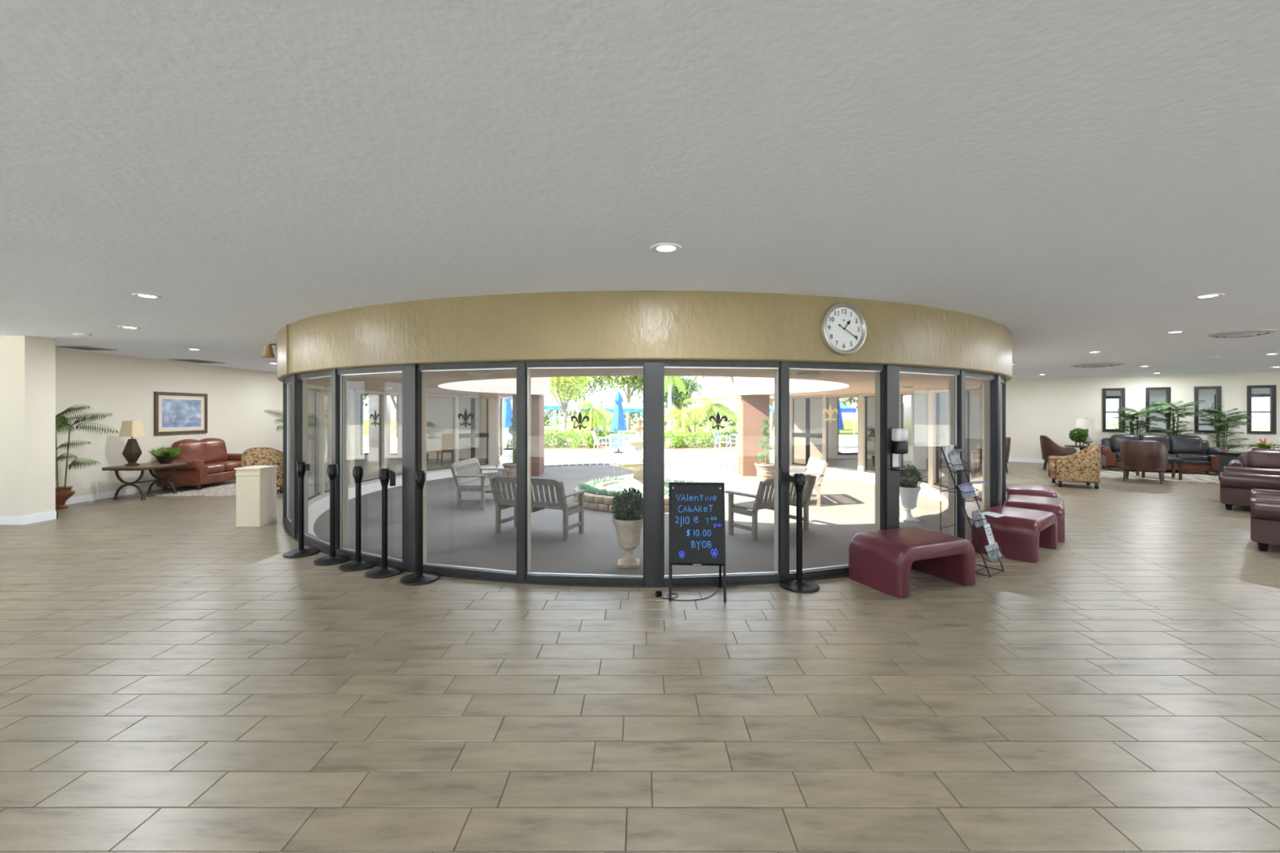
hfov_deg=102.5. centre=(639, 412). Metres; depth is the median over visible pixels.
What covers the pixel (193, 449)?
cushion
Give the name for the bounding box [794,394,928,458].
wall
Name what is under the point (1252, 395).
window
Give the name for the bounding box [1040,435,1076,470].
tub chair
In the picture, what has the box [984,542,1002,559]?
brochure
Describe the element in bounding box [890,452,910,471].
drip tray
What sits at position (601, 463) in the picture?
trim
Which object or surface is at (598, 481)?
dusty miller
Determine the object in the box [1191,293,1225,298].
recessed light
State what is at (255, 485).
pedestal
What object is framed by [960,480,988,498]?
magazine
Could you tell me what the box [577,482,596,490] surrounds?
dusty miller
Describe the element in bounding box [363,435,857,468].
patio
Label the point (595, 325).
wall
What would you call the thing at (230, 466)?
seat cushion
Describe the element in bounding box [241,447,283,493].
barrel chair
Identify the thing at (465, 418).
decal
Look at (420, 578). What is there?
stanchion
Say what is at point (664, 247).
recessed light
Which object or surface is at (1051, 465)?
seat cushion
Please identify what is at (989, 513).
magazine
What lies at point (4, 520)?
baseboard
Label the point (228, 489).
area rug
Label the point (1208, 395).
window frames
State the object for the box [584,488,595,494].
dusty miller
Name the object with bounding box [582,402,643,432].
awning
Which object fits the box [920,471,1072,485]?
area rug
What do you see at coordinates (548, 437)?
shrub
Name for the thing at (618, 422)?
closed umbrella
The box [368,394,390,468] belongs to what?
column
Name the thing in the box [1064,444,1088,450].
pedestal table
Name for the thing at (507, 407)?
closed umbrella
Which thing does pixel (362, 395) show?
window
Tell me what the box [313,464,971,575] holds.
floor
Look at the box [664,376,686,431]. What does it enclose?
palm tree
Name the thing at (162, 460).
bowl
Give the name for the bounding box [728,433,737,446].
patio chair
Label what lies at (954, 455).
magazine
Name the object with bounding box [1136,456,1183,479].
coffee table
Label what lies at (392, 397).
shade tree
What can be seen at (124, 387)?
wall
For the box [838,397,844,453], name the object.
closed umbrella
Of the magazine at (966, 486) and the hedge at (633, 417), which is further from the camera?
the hedge at (633, 417)
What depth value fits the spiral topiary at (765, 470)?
13.24 m
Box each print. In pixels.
[154,391,207,435]
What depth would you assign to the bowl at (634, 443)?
9.79 m
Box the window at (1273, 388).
[1246,385,1276,434]
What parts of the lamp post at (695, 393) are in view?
globe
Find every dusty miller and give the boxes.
[577,482,595,487]
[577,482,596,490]
[578,485,592,489]
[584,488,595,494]
[589,478,603,484]
[593,486,609,495]
[599,488,613,496]
[601,475,620,481]
[606,488,622,497]
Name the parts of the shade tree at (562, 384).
crown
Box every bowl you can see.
[155,456,176,463]
[614,458,643,470]
[626,440,643,447]
[632,426,643,431]
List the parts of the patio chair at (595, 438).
frame, frame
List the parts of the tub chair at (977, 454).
leg, leg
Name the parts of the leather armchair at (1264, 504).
arm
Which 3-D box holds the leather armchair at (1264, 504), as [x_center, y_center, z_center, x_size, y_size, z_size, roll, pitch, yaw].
[7.613,1.098,5.704,1.268,0.904,1.061,0,0,-40]
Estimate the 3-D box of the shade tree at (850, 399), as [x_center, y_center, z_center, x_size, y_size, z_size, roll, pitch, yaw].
[17.490,-1.736,37.858,6.779,6.904,6.660,0,0,0]
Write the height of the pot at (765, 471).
0.390 m
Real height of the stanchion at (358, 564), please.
1.010 m
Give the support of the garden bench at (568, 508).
on the floor at (466, 536)
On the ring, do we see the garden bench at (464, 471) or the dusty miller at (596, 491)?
the dusty miller at (596, 491)
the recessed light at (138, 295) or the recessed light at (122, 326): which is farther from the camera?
the recessed light at (122, 326)
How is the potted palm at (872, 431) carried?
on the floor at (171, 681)
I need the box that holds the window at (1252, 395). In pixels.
[1214,394,1270,430]
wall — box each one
[55,348,331,497]
[276,290,1012,396]
[354,393,501,463]
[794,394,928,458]
[902,371,1279,459]
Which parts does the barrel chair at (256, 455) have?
rail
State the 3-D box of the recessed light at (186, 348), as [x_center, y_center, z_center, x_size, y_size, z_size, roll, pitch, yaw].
[-7.490,-1.065,8.630,0.208,0.010,0.208,0,0,0]
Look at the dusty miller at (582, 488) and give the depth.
9.63 m
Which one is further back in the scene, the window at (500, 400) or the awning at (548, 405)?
the awning at (548, 405)
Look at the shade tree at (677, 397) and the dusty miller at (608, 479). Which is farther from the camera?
the shade tree at (677, 397)
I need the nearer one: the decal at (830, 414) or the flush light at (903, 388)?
the decal at (830, 414)
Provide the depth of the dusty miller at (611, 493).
9.07 m
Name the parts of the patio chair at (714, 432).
frame, frame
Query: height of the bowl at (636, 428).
0.112 m
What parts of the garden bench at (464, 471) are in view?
leg, rail, rail, rail, armrest, leg, leg, rail, armrest, leg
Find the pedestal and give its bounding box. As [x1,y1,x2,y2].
[234,465,278,526]
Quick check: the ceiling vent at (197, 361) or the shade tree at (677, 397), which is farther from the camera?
the shade tree at (677, 397)
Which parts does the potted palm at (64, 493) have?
stem, stem, stem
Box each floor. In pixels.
[0,458,1279,852]
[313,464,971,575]
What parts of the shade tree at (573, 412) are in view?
crown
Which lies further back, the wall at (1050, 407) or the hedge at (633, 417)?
the hedge at (633, 417)
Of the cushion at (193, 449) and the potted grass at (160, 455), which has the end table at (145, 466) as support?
the potted grass at (160, 455)
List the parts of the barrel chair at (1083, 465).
arm, arm, rail, rail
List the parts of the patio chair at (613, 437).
frame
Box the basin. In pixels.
[595,480,674,493]
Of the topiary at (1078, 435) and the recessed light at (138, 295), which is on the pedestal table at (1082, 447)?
the topiary at (1078, 435)
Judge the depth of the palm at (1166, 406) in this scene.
13.73 m
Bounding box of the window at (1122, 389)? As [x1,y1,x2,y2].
[1102,387,1124,431]
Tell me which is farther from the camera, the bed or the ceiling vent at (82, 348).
the bed
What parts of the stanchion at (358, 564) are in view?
post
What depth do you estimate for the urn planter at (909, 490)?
8.05 m
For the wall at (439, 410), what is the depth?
17.40 m
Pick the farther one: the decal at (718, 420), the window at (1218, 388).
the window at (1218, 388)
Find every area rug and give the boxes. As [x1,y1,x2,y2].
[155,475,329,496]
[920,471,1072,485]
[1099,469,1219,484]
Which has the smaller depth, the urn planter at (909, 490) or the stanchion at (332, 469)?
the stanchion at (332, 469)
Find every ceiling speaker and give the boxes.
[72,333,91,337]
[1207,355,1220,358]
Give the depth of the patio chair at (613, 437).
19.40 m
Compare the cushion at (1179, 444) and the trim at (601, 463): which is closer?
the cushion at (1179, 444)
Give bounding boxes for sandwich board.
[668,482,726,602]
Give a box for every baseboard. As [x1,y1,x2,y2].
[0,511,57,524]
[64,458,331,504]
[939,455,1044,462]
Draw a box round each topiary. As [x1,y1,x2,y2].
[502,417,516,477]
[754,417,773,479]
[1068,427,1088,446]
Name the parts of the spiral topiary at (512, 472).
stem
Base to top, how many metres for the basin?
0.310 m
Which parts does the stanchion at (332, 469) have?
post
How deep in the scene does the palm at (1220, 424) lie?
13.29 m
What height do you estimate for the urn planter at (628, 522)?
0.874 m
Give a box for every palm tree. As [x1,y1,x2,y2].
[566,400,624,439]
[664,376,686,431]
[664,405,708,435]
[680,395,737,438]
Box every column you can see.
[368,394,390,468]
[903,394,925,469]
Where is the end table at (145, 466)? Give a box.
[102,462,186,500]
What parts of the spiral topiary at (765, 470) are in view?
stem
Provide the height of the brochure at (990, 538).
0.277 m
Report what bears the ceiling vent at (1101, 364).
in the ceiling at (1065, 175)
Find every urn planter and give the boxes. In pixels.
[610,487,643,568]
[899,464,923,522]
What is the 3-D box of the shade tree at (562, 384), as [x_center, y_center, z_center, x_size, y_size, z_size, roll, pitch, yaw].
[-4.582,-0.920,30.210,3.638,5.270,3.998,0,0,15]
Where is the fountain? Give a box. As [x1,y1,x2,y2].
[595,417,674,493]
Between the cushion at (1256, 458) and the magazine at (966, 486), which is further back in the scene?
the cushion at (1256, 458)
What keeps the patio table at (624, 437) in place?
on the patio
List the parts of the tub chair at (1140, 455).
leg, leg, seat rail, leg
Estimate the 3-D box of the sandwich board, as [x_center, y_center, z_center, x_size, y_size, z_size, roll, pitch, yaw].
[0.482,1.072,4.394,0.470,0.959,0.370,0,0,3]
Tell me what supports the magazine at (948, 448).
in the brochure rack
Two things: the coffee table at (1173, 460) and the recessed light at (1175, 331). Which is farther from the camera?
the coffee table at (1173, 460)
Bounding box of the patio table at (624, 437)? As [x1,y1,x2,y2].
[605,435,630,453]
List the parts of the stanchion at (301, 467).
post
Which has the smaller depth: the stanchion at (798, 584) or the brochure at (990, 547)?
the stanchion at (798, 584)
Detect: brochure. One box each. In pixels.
[983,523,995,544]
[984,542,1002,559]
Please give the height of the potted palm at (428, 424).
1.291 m
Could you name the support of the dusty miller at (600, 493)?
on the ring
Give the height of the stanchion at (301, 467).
1.010 m
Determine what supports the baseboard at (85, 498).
attached to the wall at (124, 387)
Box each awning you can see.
[544,400,583,433]
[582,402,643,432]
[769,403,856,434]
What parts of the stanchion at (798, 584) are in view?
post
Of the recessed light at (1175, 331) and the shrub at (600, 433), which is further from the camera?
the shrub at (600, 433)
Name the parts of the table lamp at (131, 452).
lamp shade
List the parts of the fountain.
stem, stem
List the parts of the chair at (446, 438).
seat, backrest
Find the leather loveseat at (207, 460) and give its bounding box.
[152,437,242,490]
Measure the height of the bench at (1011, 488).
0.430 m
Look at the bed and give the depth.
24.15 m
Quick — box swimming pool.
[502,434,773,439]
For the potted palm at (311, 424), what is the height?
1.630 m
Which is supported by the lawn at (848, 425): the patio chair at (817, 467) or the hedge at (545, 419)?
the hedge at (545, 419)
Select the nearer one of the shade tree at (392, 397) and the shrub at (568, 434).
the shrub at (568, 434)
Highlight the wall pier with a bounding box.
[0,335,55,515]
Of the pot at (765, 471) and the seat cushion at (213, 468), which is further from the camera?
the pot at (765, 471)
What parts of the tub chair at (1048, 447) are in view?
leg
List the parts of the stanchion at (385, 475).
post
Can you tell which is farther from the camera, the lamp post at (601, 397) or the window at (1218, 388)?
the lamp post at (601, 397)
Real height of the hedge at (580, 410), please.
3.192 m
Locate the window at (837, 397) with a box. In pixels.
[837,397,857,454]
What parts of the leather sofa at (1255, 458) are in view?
arm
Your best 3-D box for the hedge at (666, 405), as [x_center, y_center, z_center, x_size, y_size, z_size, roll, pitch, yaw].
[5.101,-0.143,66.008,7.294,4.185,3.577,0,0,0]
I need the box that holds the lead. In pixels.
[653,565,719,600]
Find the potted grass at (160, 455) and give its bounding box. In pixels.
[148,444,184,463]
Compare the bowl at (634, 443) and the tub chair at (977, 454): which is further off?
the tub chair at (977, 454)
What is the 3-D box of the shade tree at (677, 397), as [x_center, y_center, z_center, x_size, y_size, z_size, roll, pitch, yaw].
[4.163,-1.524,60.280,6.460,6.482,5.425,0,0,0]
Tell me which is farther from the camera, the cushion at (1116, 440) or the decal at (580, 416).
the cushion at (1116, 440)
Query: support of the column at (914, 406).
on the floor at (171, 681)
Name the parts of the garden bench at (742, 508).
leg, armrest, rail, leg, rail, rail, leg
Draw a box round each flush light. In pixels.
[377,386,392,391]
[467,370,491,377]
[796,372,819,378]
[899,386,913,390]
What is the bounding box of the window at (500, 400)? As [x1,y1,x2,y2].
[498,397,502,462]
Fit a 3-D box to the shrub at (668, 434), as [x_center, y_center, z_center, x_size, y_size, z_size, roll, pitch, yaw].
[1.298,1.259,24.689,1.515,1.016,1.279,0,0,0]
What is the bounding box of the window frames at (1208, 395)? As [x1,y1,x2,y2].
[1106,387,1270,430]
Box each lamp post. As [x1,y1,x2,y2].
[599,395,604,429]
[692,391,697,436]
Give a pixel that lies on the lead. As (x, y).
(658, 593)
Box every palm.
[55,404,119,509]
[263,409,328,440]
[401,421,445,462]
[856,426,875,466]
[1111,404,1164,436]
[1147,400,1205,437]
[1194,403,1254,450]
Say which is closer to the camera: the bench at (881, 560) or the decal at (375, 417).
the bench at (881, 560)
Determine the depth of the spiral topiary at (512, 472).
13.29 m
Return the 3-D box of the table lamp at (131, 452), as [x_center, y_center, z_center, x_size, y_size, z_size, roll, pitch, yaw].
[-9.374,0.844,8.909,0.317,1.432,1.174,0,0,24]
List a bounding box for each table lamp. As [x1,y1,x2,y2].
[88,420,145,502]
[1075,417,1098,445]
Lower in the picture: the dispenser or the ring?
the ring
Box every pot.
[55,486,75,509]
[502,462,516,477]
[754,462,773,479]
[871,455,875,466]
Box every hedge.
[511,404,550,426]
[544,409,589,426]
[576,409,626,425]
[624,400,666,426]
[664,402,706,426]
[695,405,736,426]
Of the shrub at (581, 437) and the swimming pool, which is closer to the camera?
the shrub at (581, 437)
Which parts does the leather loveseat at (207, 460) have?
arm, arm panel, arm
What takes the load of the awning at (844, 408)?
on the lawn at (848, 425)
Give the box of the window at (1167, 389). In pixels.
[1145,386,1170,432]
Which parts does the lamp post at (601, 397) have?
globe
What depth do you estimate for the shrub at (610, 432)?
26.69 m
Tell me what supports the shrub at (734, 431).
on the bed
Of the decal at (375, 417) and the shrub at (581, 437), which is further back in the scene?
the shrub at (581, 437)
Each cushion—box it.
[171,439,207,463]
[199,437,227,463]
[204,463,225,474]
[208,461,241,471]
[1048,462,1054,472]
[1110,434,1140,452]
[1114,451,1120,457]
[1139,435,1170,453]
[1167,453,1176,457]
[1169,435,1202,454]
[1172,453,1208,461]
[1247,448,1279,469]
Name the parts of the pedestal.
moulding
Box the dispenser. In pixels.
[890,427,910,471]
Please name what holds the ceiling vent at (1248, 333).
in the ceiling at (1065, 175)
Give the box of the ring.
[573,486,668,513]
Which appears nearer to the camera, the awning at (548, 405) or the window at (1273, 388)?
the window at (1273, 388)
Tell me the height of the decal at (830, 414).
0.180 m
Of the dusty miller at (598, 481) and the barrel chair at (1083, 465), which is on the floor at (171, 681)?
the barrel chair at (1083, 465)
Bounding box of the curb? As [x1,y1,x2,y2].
[308,466,984,537]
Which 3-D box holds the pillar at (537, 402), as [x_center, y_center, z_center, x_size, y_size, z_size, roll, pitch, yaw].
[-3.080,0.637,14.220,0.720,2.245,0.720,0,0,0]
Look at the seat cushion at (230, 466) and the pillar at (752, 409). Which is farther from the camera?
the pillar at (752, 409)
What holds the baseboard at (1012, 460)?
attached to the wall at (1050, 407)
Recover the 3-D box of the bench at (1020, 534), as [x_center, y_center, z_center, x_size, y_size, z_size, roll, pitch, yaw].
[4.239,1.335,5.808,0.940,0.430,0.611,0,0,-40]
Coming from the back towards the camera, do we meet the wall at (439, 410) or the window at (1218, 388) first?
the wall at (439, 410)
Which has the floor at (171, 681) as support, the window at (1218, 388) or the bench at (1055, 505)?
the bench at (1055, 505)
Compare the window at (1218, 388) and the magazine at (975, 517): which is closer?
the magazine at (975, 517)
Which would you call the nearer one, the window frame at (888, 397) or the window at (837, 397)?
the window frame at (888, 397)
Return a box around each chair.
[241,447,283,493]
[435,433,453,466]
[504,429,512,446]
[591,431,609,453]
[608,434,626,457]
[626,431,643,452]
[712,430,731,451]
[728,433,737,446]
[973,436,1010,472]
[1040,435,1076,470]
[1048,444,1100,488]
[1120,440,1168,484]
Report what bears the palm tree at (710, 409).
on the bed
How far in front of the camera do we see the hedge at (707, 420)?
65.33 m
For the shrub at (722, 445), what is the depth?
25.51 m
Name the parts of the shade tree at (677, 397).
crown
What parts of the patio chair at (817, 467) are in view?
armrest, armrest, rail, leg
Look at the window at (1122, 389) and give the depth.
15.07 m
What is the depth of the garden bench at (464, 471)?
9.22 m
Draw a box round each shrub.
[544,428,566,448]
[554,428,584,448]
[568,428,599,448]
[588,430,615,446]
[601,430,628,445]
[664,428,681,448]
[669,427,697,448]
[684,428,714,448]
[699,428,726,447]
[716,426,737,445]
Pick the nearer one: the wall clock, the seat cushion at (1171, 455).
the wall clock
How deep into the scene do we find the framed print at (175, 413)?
10.80 m
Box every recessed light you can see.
[118,325,141,328]
[131,293,163,298]
[186,348,202,350]
[650,242,682,253]
[1164,330,1186,333]
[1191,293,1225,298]
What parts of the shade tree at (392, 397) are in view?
crown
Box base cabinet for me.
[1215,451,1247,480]
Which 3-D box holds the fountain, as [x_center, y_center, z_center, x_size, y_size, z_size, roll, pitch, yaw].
[-0.020,0.905,9.950,1.680,1.610,1.680,0,0,0]
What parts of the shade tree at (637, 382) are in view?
crown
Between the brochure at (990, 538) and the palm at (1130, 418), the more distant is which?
the palm at (1130, 418)
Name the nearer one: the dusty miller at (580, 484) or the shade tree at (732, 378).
the dusty miller at (580, 484)
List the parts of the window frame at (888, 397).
post, rail, post, rail, rail, rail, post, post, rail, rail, rail, rail, post, rail, post, rail, rail, post, rail, door rail, rail, post, post, rail, post, rail, post, post, rail, rail, door rail, post, rail, rail, rail, post, rail, post, post, rail, rail, post, rail, rail, post, post, rail, rail, post, rail, post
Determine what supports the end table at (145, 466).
on the floor at (171, 681)
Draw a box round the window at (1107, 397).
[1106,395,1120,429]
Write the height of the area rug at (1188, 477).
0.010 m
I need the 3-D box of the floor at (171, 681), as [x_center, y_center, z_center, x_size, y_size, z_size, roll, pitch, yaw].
[3.500,1.610,5.800,35.000,0.120,23.600,0,0,0]
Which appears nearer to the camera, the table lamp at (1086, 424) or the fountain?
the fountain
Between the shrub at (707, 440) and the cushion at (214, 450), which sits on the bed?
the shrub at (707, 440)
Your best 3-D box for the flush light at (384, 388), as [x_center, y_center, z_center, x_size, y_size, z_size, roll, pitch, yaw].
[-4.828,-0.452,9.710,0.270,0.066,0.270,0,0,0]
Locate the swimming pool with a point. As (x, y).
(630, 435)
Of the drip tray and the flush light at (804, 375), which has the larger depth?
the flush light at (804, 375)
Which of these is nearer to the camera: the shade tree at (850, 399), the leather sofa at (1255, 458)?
the leather sofa at (1255, 458)
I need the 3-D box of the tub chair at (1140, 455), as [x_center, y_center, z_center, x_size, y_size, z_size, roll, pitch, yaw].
[11.378,1.087,11.600,0.760,0.933,0.772,0,0,-42]
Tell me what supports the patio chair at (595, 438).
on the patio
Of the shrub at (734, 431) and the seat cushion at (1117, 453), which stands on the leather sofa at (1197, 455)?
the seat cushion at (1117, 453)
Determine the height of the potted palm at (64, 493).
1.681 m
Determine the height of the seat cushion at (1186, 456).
0.220 m
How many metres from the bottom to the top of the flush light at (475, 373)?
0.066 m
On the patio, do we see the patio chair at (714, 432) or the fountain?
the patio chair at (714, 432)
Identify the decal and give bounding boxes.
[369,409,380,426]
[457,408,473,427]
[570,410,589,431]
[709,411,727,430]
[822,404,837,422]
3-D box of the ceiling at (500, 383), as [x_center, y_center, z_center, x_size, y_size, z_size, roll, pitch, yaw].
[0.063,-0.757,11.213,12.160,0.545,13.087,0,0,0]
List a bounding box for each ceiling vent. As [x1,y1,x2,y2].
[55,346,117,350]
[167,359,225,363]
[1070,362,1125,367]
[1208,328,1277,337]
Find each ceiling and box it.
[0,0,1279,379]
[308,368,984,398]
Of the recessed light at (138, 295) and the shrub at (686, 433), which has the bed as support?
the shrub at (686, 433)
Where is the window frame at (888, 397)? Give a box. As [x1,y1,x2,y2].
[282,360,1005,587]
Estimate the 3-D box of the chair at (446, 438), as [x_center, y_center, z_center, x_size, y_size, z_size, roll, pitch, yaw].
[-5.719,1.073,15.258,0.500,0.955,0.604,0,0,-37]
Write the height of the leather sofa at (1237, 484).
0.924 m
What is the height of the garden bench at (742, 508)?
0.825 m
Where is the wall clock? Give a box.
[819,302,866,355]
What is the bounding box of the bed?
[502,444,773,449]
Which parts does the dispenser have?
tank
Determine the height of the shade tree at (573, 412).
9.712 m
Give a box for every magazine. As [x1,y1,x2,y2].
[944,444,954,466]
[949,448,964,470]
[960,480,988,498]
[971,509,983,527]
[976,511,1005,524]
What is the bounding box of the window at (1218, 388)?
[1194,386,1221,433]
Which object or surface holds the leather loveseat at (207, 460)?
on the floor at (171, 681)
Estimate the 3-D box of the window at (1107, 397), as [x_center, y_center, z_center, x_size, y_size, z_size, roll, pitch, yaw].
[16.028,0.250,18.624,2.180,1.680,0.130,0,0,33]
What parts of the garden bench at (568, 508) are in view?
leg, rail, leg, rail, rail, rail, leg, rail, armrest, leg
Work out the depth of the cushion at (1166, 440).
13.59 m
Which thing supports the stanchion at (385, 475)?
on the floor at (171, 681)
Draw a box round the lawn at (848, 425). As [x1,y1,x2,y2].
[363,420,1270,435]
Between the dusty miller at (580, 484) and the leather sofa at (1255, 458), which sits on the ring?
the dusty miller at (580, 484)
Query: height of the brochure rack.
1.214 m
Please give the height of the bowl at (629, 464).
0.180 m
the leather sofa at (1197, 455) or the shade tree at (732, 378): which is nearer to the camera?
the leather sofa at (1197, 455)
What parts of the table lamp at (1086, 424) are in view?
lamp shade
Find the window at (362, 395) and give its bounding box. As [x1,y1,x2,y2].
[360,394,398,454]
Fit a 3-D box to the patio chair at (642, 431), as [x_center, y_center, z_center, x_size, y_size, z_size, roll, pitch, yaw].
[-0.144,1.255,22.380,0.711,0.915,0.568,0,0,20]
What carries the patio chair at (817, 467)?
on the floor at (466, 536)
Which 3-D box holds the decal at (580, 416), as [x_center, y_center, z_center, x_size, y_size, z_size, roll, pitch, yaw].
[-0.546,0.072,4.675,0.170,0.180,0.002,0,0,5]
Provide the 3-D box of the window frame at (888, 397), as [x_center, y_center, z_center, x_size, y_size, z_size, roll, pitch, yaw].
[0.071,0.534,9.899,12.502,2.032,10.816,0,0,0]
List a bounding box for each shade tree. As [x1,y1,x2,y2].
[363,395,397,437]
[542,376,596,435]
[555,376,605,429]
[593,376,643,430]
[664,376,702,427]
[702,376,739,432]
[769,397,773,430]
[841,397,857,411]
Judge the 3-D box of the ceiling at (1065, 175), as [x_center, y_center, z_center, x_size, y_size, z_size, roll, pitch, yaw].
[3.500,-1.235,5.800,35.000,0.330,23.600,0,0,0]
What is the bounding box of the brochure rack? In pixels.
[940,444,1004,577]
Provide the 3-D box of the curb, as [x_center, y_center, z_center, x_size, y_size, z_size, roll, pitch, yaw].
[0.063,1.700,9.882,12.139,0.300,10.403,0,0,0]
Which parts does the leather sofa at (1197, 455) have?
arm, arm panel, rail, arm, arm panel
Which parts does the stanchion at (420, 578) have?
post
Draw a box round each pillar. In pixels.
[512,395,544,475]
[737,395,769,475]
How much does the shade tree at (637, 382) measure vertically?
9.220 m
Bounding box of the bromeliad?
[1243,438,1279,448]
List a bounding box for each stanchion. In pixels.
[282,462,319,558]
[313,464,350,565]
[338,466,376,571]
[364,468,404,578]
[400,470,439,585]
[778,467,819,593]
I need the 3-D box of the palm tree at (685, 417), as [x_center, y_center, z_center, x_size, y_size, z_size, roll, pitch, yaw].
[2.161,0.684,26.947,2.609,2.107,2.377,0,0,42]
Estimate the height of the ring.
0.254 m
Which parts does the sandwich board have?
leg, writing panel, leg, leg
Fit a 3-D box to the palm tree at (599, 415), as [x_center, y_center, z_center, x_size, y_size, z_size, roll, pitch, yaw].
[-2.260,0.542,26.121,2.715,2.384,2.628,0,0,11]
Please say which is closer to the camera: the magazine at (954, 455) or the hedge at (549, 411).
the magazine at (954, 455)
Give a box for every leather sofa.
[1099,434,1228,475]
[1219,466,1279,510]
[1228,448,1279,469]
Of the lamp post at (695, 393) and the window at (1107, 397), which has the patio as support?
the lamp post at (695, 393)
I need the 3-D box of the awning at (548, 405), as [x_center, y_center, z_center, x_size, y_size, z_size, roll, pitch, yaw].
[-6.800,0.335,42.000,4.200,2.750,3.000,0,0,0]
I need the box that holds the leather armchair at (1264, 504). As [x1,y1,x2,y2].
[1250,488,1279,551]
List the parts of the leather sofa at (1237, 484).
arm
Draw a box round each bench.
[449,457,508,510]
[488,475,586,540]
[724,474,817,541]
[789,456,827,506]
[848,526,975,598]
[971,506,1057,562]
[1003,494,1065,542]
[1005,483,1057,498]
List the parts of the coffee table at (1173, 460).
leg, leg, leg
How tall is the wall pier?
2.740 m
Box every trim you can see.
[286,324,288,373]
[544,462,737,466]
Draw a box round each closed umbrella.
[502,397,512,449]
[609,388,626,453]
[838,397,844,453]
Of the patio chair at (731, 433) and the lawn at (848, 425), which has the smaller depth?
the patio chair at (731, 433)
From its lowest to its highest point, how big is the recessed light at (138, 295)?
0.010 m
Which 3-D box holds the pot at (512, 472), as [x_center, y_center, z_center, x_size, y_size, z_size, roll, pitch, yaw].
[-3.300,1.515,13.360,0.560,0.390,0.560,0,0,0]

